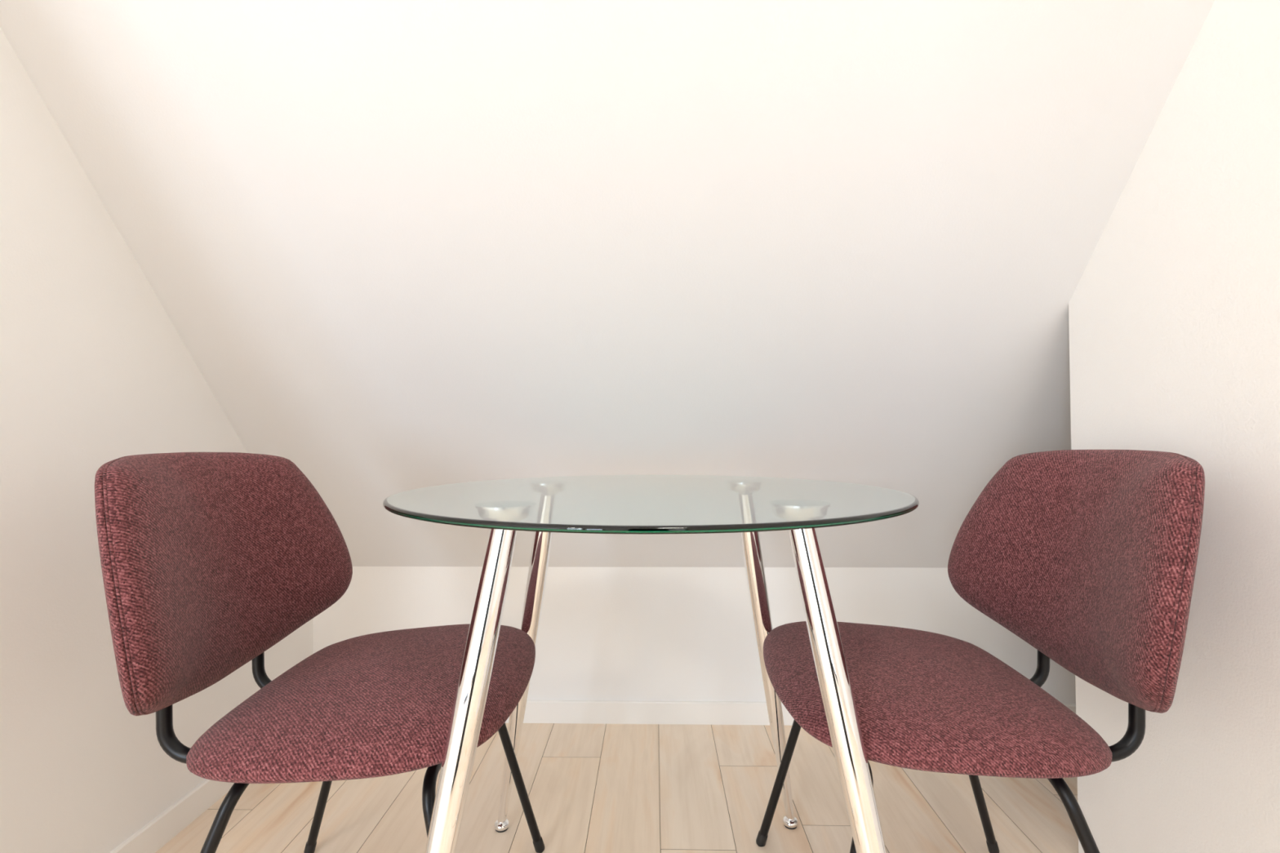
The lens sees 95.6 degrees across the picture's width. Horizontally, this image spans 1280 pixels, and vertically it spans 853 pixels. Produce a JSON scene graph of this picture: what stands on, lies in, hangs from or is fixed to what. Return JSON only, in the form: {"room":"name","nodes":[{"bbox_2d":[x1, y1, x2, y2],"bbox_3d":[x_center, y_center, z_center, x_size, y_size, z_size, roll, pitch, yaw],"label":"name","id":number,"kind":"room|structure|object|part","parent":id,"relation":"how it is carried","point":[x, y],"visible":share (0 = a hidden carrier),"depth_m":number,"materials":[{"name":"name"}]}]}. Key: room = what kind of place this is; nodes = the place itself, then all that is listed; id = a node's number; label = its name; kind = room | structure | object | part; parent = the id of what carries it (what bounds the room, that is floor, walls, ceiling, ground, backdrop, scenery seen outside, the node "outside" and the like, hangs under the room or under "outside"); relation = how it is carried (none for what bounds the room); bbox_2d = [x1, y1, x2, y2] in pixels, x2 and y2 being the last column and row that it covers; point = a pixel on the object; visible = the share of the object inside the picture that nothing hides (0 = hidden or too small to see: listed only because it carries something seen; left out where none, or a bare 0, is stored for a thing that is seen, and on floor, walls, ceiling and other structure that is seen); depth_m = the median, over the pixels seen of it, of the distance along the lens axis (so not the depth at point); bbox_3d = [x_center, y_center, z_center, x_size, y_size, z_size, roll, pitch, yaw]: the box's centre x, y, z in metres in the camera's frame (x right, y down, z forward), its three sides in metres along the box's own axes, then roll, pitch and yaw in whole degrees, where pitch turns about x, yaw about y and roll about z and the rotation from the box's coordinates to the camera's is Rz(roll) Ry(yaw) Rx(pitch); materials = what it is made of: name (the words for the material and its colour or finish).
{"room":"dining room","nodes":[
{"label":"dining room","id":0,"kind":"room"},
{"bbox_2d":[0,26,312,852],"bbox_3d":[-1.054,-0.199,1.099,0.120,2.218,1.539,0,-1,1],"label":"wall","id":1,"kind":"structure","parent":0,"point":[95,371],"depth_m":1.01,"materials":[{"name":"white paint"}]},
{"bbox_2d":[109,778,234,852],"bbox_3d":[-0.988,0.826,1.017,0.009,0.064,1.419,0,-1,1],"label":"baseboard","id":2,"kind":"structure","parent":1,"relation":"attached to","point":[163,828],"depth_m":1.22,"materials":[{"name":"white"}]},
{"bbox_2d":[0,0,1214,568],"bbox_3d":[-0.078,-0.586,0.995,6.440,1.972,1.663,0,-1,1],"label":"ceiling","id":3,"kind":"structure","parent":0,"point":[399,246],"depth_m":1.08,"materials":[{"name":"white paint"}]},
{"bbox_2d":[155,723,1078,852],"bbox_3d":[-0.127,0.833,-1.255,6.440,0.050,6.159,0,-1,1],"label":"floor","id":4,"kind":"structure","parent":0,"point":[590,788],"depth_m":1.31,"materials":[{"name":"brown wood"}]},
{"bbox_2d":[94,452,544,852],"bbox_3d":[-0.470,0.448,0.938,0.592,0.814,0.559,0,-1,-2],"label":"dining chair","id":5,"kind":"object","parent":4,"relation":"on","point":[210,561],"visible":0.96,"depth_m":0.82,"materials":[{"name":"red fabric"}]},
{"bbox_3d":[-0.678,0.228,0.933,0.168,0.367,0.550,0,-1,-2],"label":"panel","id":6,"kind":"part","parent":5,"relation":"part of","materials":[{"name":"red fabric"}]},
{"bbox_3d":[-0.562,0.655,0.787,0.085,0.379,0.287,-1,-1,24],"label":"leg","id":7,"kind":"part","parent":5,"relation":"part of","materials":[{"name":"black metal"}]},
{"bbox_3d":[-0.666,0.226,0.933,0.171,0.368,0.539,0,-1,-2],"label":"backrest","id":8,"kind":"part","parent":5,"relation":"part of","materials":[{"name":"red fabric"}]},
{"bbox_3d":[-0.572,0.661,1.068,0.085,0.379,0.287,0,-1,-28],"label":"leg","id":9,"kind":"part","parent":5,"relation":"part of","materials":[{"name":"black metal"}]},
{"bbox_3d":[-0.396,0.410,0.939,0.434,0.078,0.505,0,-1,-2],"label":"seat","id":10,"kind":"part","parent":5,"relation":"part of","materials":[{"name":"red fabric"}]},
{"bbox_3d":[-0.265,0.655,0.806,0.075,0.378,0.267,0,-1,-24],"label":"leg","id":11,"kind":"part","parent":5,"relation":"part of","materials":[{"name":"black metal"}]},
{"bbox_3d":[-0.274,0.660,1.070,0.075,0.378,0.267,-1,-1,20],"label":"leg","id":12,"kind":"part","parent":5,"relation":"part of","materials":[{"name":"black metal"}]},
{"bbox_2d":[382,474,919,852],"bbox_3d":[0.016,0.478,0.943,0.807,0.750,0.807,0,-1,-1],"label":"glass table","id":13,"kind":"object","parent":4,"relation":"on","point":[627,504],"visible":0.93,"depth_m":0.72,"materials":[{"name":"clear glass"}]},
{"bbox_3d":[-0.229,0.477,0.692,0.038,0.715,0.192,-1,-2,44],"label":"leg","id":14,"kind":"part","parent":13,"relation":"part of","materials":[{"name":"silver metal"}]},
{"bbox_3d":[-0.235,0.488,1.188,0.192,0.715,0.038,-1,-2,44],"label":"leg","id":15,"kind":"part","parent":13,"relation":"part of","materials":[{"name":"silver metal"}]},
{"bbox_3d":[0.015,0.107,0.950,0.798,0.008,0.798,0,-1,-1],"label":"glass","id":16,"kind":"part","parent":13,"relation":"part of","materials":[{"name":"clear glass"}]},
{"bbox_3d":[0.261,0.486,1.194,0.038,0.715,0.192,-1,-2,44],"label":"leg","id":17,"kind":"part","parent":13,"relation":"part of","materials":[{"name":"silver metal"}]},
{"bbox_3d":[0.267,0.476,0.698,0.192,0.715,0.038,-1,-2,44],"label":"leg","id":18,"kind":"part","parent":13,"relation":"part of","materials":[{"name":"silver metal"}]},
{"bbox_2d":[755,449,1204,852],"bbox_3d":[0.502,0.445,0.943,0.592,0.814,0.559,0,-1,4],"label":"dining chair","id":19,"kind":"object","parent":4,"relation":"on","point":[1089,557],"visible":0.97,"depth_m":0.83,"materials":[{"name":"red fabric"}]},
{"bbox_3d":[0.314,0.658,1.083,0.075,0.378,0.267,0,-1,-17],"label":"leg","id":20,"kind":"part","parent":19,"relation":"part of","materials":[{"name":"black metal"}]},
{"bbox_3d":[0.294,0.653,0.820,0.075,0.378,0.267,-1,-1,26],"label":"leg","id":21,"kind":"part","parent":19,"relation":"part of","materials":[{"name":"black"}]},
{"bbox_3d":[0.428,0.407,0.947,0.434,0.078,0.505,0,-1,4],"label":"seat","id":22,"kind":"part","parent":19,"relation":"part of","materials":[{"name":"red fabric"}]},
{"bbox_3d":[0.611,0.658,1.069,0.085,0.379,0.287,-1,-1,30],"label":"leg","id":23,"kind":"part","parent":19,"relation":"part of","materials":[{"name":"black metal"}]},
{"bbox_3d":[0.697,0.222,0.930,0.171,0.368,0.539,0,-1,4],"label":"backrest","id":24,"kind":"part","parent":19,"relation":"part of","materials":[{"name":"red fabric"}]},
{"bbox_3d":[0.589,0.652,0.788,0.085,0.379,0.287,0,-1,-21],"label":"leg","id":25,"kind":"part","parent":19,"relation":"part of","materials":[{"name":"black metal"}]},
{"bbox_3d":[0.708,0.223,0.929,0.168,0.367,0.550,0,-1,4],"label":"panel","id":26,"kind":"part","parent":19,"relation":"part of","materials":[{"name":"red fabric"}]},
{"bbox_2d":[312,566,1075,704],"bbox_3d":[0.360,0.617,1.759,2.669,0.604,0.120,0,-1,1],"label":"wall","id":27,"kind":"structure","parent":0,"point":[605,633],"depth_m":1.71,"materials":[{"name":"white paint"}]},
{"bbox_2d":[505,699,1075,725],"bbox_3d":[0.363,0.836,1.690,2.660,0.064,0.009,0,-1,1],"label":"baseboard","id":28,"kind":"structure","parent":27,"relation":"attached to","point":[588,712],"depth_m":1.69,"materials":[{"name":"white wood"}]},
{"bbox_2d":[1068,0,1279,852],"bbox_3d":[0.922,-0.213,0.725,0.140,2.218,0.885,0,-1,1],"label":"wall","id":29,"kind":"structure","parent":0,"point":[1174,311],"depth_m":0.88,"materials":[{"name":"white paint"}]}
]}

